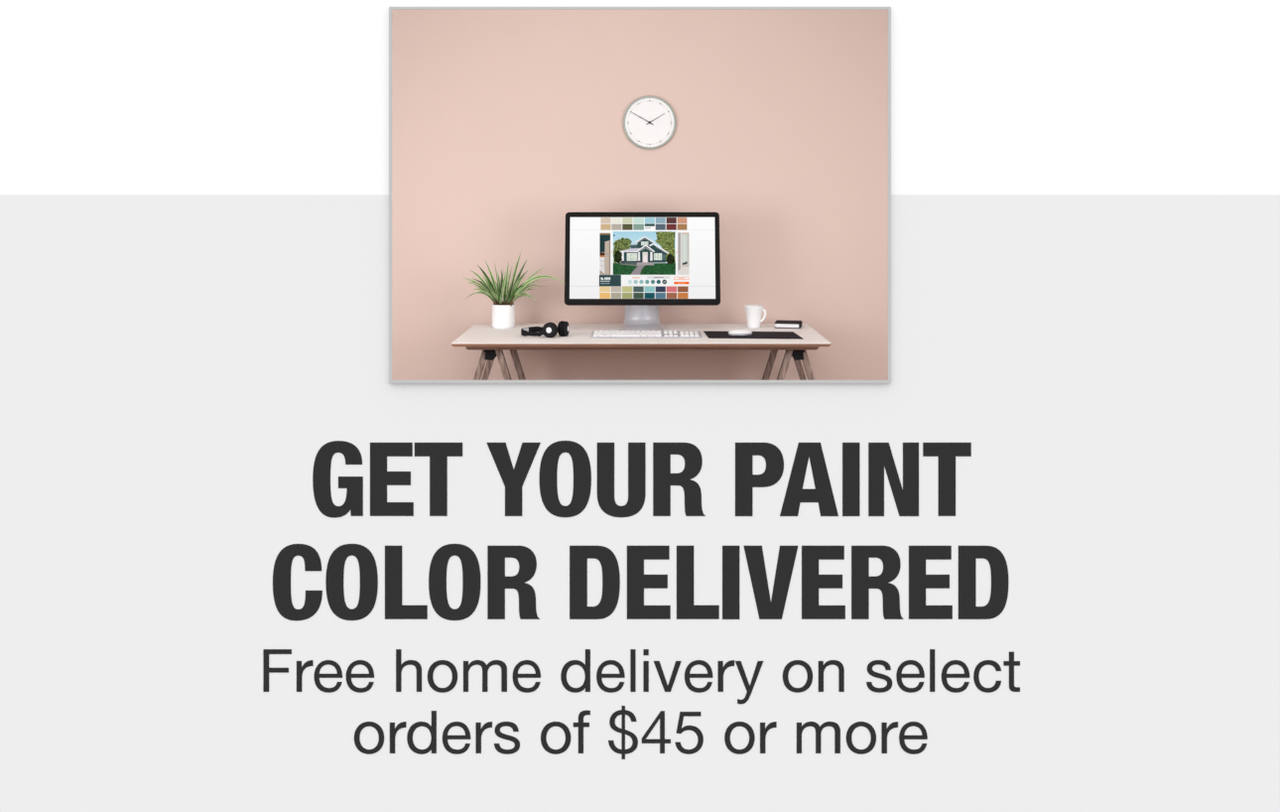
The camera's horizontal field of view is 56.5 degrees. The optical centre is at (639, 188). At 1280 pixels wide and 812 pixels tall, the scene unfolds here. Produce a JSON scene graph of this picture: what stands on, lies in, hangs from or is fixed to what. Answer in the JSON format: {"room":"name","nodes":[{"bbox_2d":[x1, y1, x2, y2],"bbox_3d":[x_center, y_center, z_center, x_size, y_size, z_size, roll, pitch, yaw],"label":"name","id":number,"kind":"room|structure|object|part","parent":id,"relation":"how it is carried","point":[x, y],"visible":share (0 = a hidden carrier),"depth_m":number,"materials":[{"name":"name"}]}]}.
{"room":"home office","nodes":[
{"label":"home office","id":0,"kind":"room"},
{"bbox_2d":[0,0,1279,811],"bbox_3d":[0.000,0.005,3.607,6.800,4.010,0.015,0,0,0],"label":"background","id":1,"kind":"structure","parent":0,"point":[194,193],"depth_m":3.60,"materials":[{"name":"white paint"}]},
{"bbox_2d":[388,6,891,383],"bbox_3d":[0.000,0.019,3.593,1.512,1.134,0.014,0,0,0],"label":"picture frame","id":2,"kind":"object","parent":1,"relation":"in","point":[390,8],"depth_m":3.59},
{"bbox_2d":[272,543,1008,620],"bbox_3d":[0.002,1.189,3.599,2.224,0.233,0.001,0,0,0],"label":"headline lettering","id":3,"kind":"object","parent":1,"relation":"attached to","point":[773,608],"visible":1,"depth_m":3.60},
{"bbox_2d":[354,705,927,759],"bbox_3d":[0.002,1.643,3.599,1.734,0.161,0.001,0,0,0],"label":"subtitle lettering","id":4,"kind":"object","parent":1,"relation":"attached to","point":[478,729],"visible":1,"depth_m":3.60},
{"bbox_2d":[262,648,1020,703],"bbox_3d":[0.005,1.475,3.599,2.287,0.166,0.001,0,0,0],"label":"subtitle lettering","id":5,"kind":"object","parent":1,"relation":"attached to","point":[1011,663],"visible":1,"depth_m":3.60},
{"bbox_2d":[312,440,971,517],"bbox_3d":[0.006,0.878,3.599,1.990,0.233,0.001,0,0,0],"label":"headline lettering","id":6,"kind":"object","parent":1,"relation":"attached to","point":[880,455],"visible":1,"depth_m":3.60},
{"bbox_2d":[391,9,888,380],"bbox_3d":[0.000,-0.250,5.850,5.400,3.500,0.100,0,0,0],"label":"wall","id":7,"kind":"structure","parent":0,"point":[506,124],"depth_m":5.80,"materials":[{"name":"pink paint"}]},
{"bbox_2d":[623,96,676,148],"bbox_3d":[0.047,-0.321,5.792,0.258,0.258,0.016,0,0,0],"label":"wall clock","id":8,"kind":"object","parent":7,"relation":"attached to","point":[649,122],"visible":1,"depth_m":5.79,"materials":[{"name":"white plastic"}]},
{"bbox_3d":[0.000,1.450,4.708,5.200,0.100,2.185,0,0,0],"label":"floor","id":9,"kind":"structure","parent":0,"visible":0},
{"bbox_2d":[450,323,831,380],"bbox_3d":[0.018,1.025,5.367,1.834,0.750,0.735,0,0,0],"label":"desk","id":10,"kind":"object","parent":9,"relation":"on","point":[483,336],"visible":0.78,"depth_m":5.11,"materials":[{"name":"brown wood"}]},
{"bbox_3d":[-0.772,1.041,5.134,0.253,0.718,0.026,0,0,0],"label":"leg","id":11,"kind":"part","parent":10,"relation":"part of","materials":[{"name":"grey wood"}]},
{"bbox_3d":[-0.772,1.041,5.549,0.253,0.718,0.026,0,0,0],"label":"leg","id":12,"kind":"part","parent":10,"relation":"part of","materials":[{"name":"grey wood"}]},
{"bbox_3d":[-0.497,1.041,5.110,0.253,0.718,0.026,0,0,0],"label":"leg","id":13,"kind":"part","parent":10,"relation":"part of","materials":[{"name":"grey wood"}]},
{"bbox_2d":[462,251,562,328],"bbox_3d":[-0.560,0.470,5.534,0.521,0.358,0.232,0,0,14],"label":"potted plant","id":14,"kind":"object","parent":10,"relation":"on","point":[502,296],"visible":1,"depth_m":5.52,"materials":[{"name":"green plant"}]},
{"bbox_3d":[-0.638,0.595,5.560,0.107,0.110,0.107,0,0,0],"label":"pot","id":15,"kind":"part","parent":14,"relation":"part of","materials":[{"name":"white ceramic"}]},
{"bbox_3d":[-0.497,1.041,5.525,0.253,0.718,0.026,0,0,0],"label":"leg","id":16,"kind":"part","parent":10,"relation":"part of","materials":[{"name":"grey wood"}]},
{"bbox_2d":[520,320,569,337],"bbox_3d":[-0.418,0.617,5.242,0.211,0.069,0.137,0,0,0],"label":"headphones","id":17,"kind":"object","parent":10,"relation":"on","point":[550,329],"visible":1,"depth_m":5.21,"materials":[{"name":"black plastic"}]},
{"bbox_3d":[-0.426,0.629,5.185,0.030,0.034,0.010,0,0,0],"label":"band arm","id":18,"kind":"part","parent":17,"relation":"part of","materials":[{"name":"black plastic"}]},
{"bbox_2d":[541,322,556,337],"bbox_3d":[-0.394,0.616,5.187,0.065,0.065,0.021,0,0,12],"label":"ear cup","id":19,"kind":"object","parent":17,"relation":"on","point":[549,329],"depth_m":5.18,"materials":[{"name":"black plastic"}]},
{"bbox_2d":[562,321,569,336],"bbox_3d":[-0.325,0.617,5.245,0.019,0.065,0.065,0,0,11],"label":"ear cup","id":20,"kind":"object","parent":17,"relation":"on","point":[566,327],"depth_m":5.22,"materials":[{"name":"black plastic"}]},
{"bbox_3d":[0.009,0.673,5.343,1.491,0.016,0.635,0,0,0],"label":"support panel","id":21,"kind":"part","parent":10,"relation":"part of","materials":[{"name":"wood"}]},
{"bbox_2d":[564,212,720,330],"bbox_3d":[0.011,0.379,5.489,0.709,0.542,0.259,0,0,0],"label":"computer monitor","id":22,"kind":"object","parent":10,"relation":"on","point":[641,262],"visible":1,"depth_m":5.44,"materials":[{"name":"metal"}]},
{"bbox_2d":[591,330,702,337],"bbox_3d":[0.029,0.642,5.260,0.485,0.015,0.150,0,0,0],"label":"keyboard","id":23,"kind":"object","parent":10,"relation":"on","point":[595,333],"visible":1,"depth_m":5.23,"materials":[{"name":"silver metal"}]},
{"bbox_2d":[703,330,803,339],"bbox_3d":[0.498,0.648,5.279,0.418,0.002,0.275,0,0,0],"label":"desk pad","id":24,"kind":"object","parent":10,"relation":"on","point":[710,333],"visible":0.95,"depth_m":5.23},
{"bbox_2d":[728,328,752,335],"bbox_3d":[0.444,0.635,5.275,0.111,0.024,0.060,0,0,-17],"label":"computer mouse","id":25,"kind":"object","parent":24,"relation":"on","point":[740,331],"visible":1,"depth_m":5.25,"materials":[{"name":"white plastic"}]},
{"bbox_2d":[744,304,766,328],"bbox_3d":[0.531,0.599,5.560,0.089,0.102,0.089,0,0,-25],"label":"coffee mug","id":26,"kind":"object","parent":10,"relation":"on","point":[753,313],"visible":1,"depth_m":5.53,"materials":[{"name":"white ceramic"}]},
{"bbox_3d":[0.573,0.591,5.544,0.031,0.064,0.006,0,0,21],"label":"handle","id":27,"kind":"part","parent":26,"relation":"part of","materials":[{"name":"white ceramic"}]},
{"bbox_3d":[0.533,1.041,5.525,0.253,0.718,0.026,0,0,0],"label":"leg","id":28,"kind":"part","parent":10,"relation":"part of","materials":[{"name":"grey wood"}]},
{"bbox_3d":[0.533,1.041,5.110,0.253,0.718,0.026,0,0,0],"label":"leg","id":29,"kind":"part","parent":10,"relation":"part of","materials":[{"name":"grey wood"}]},
{"bbox_2d":[774,319,802,328],"bbox_3d":[0.698,0.638,5.595,0.122,0.024,0.125,0,0,11],"label":"notebook","id":30,"kind":"object","parent":10,"relation":"on","point":[779,323],"visible":1,"depth_m":5.54,"materials":[{"name":"paper"}]},
{"bbox_3d":[0.808,1.041,5.549,0.253,0.718,0.026,0,0,0],"label":"leg","id":31,"kind":"part","parent":10,"relation":"part of","materials":[{"name":"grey wood"}]},
{"bbox_3d":[0.808,1.041,5.134,0.253,0.718,0.026,0,0,0],"label":"leg","id":32,"kind":"part","parent":10,"relation":"part of","materials":[{"name":"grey wood"}]}
]}

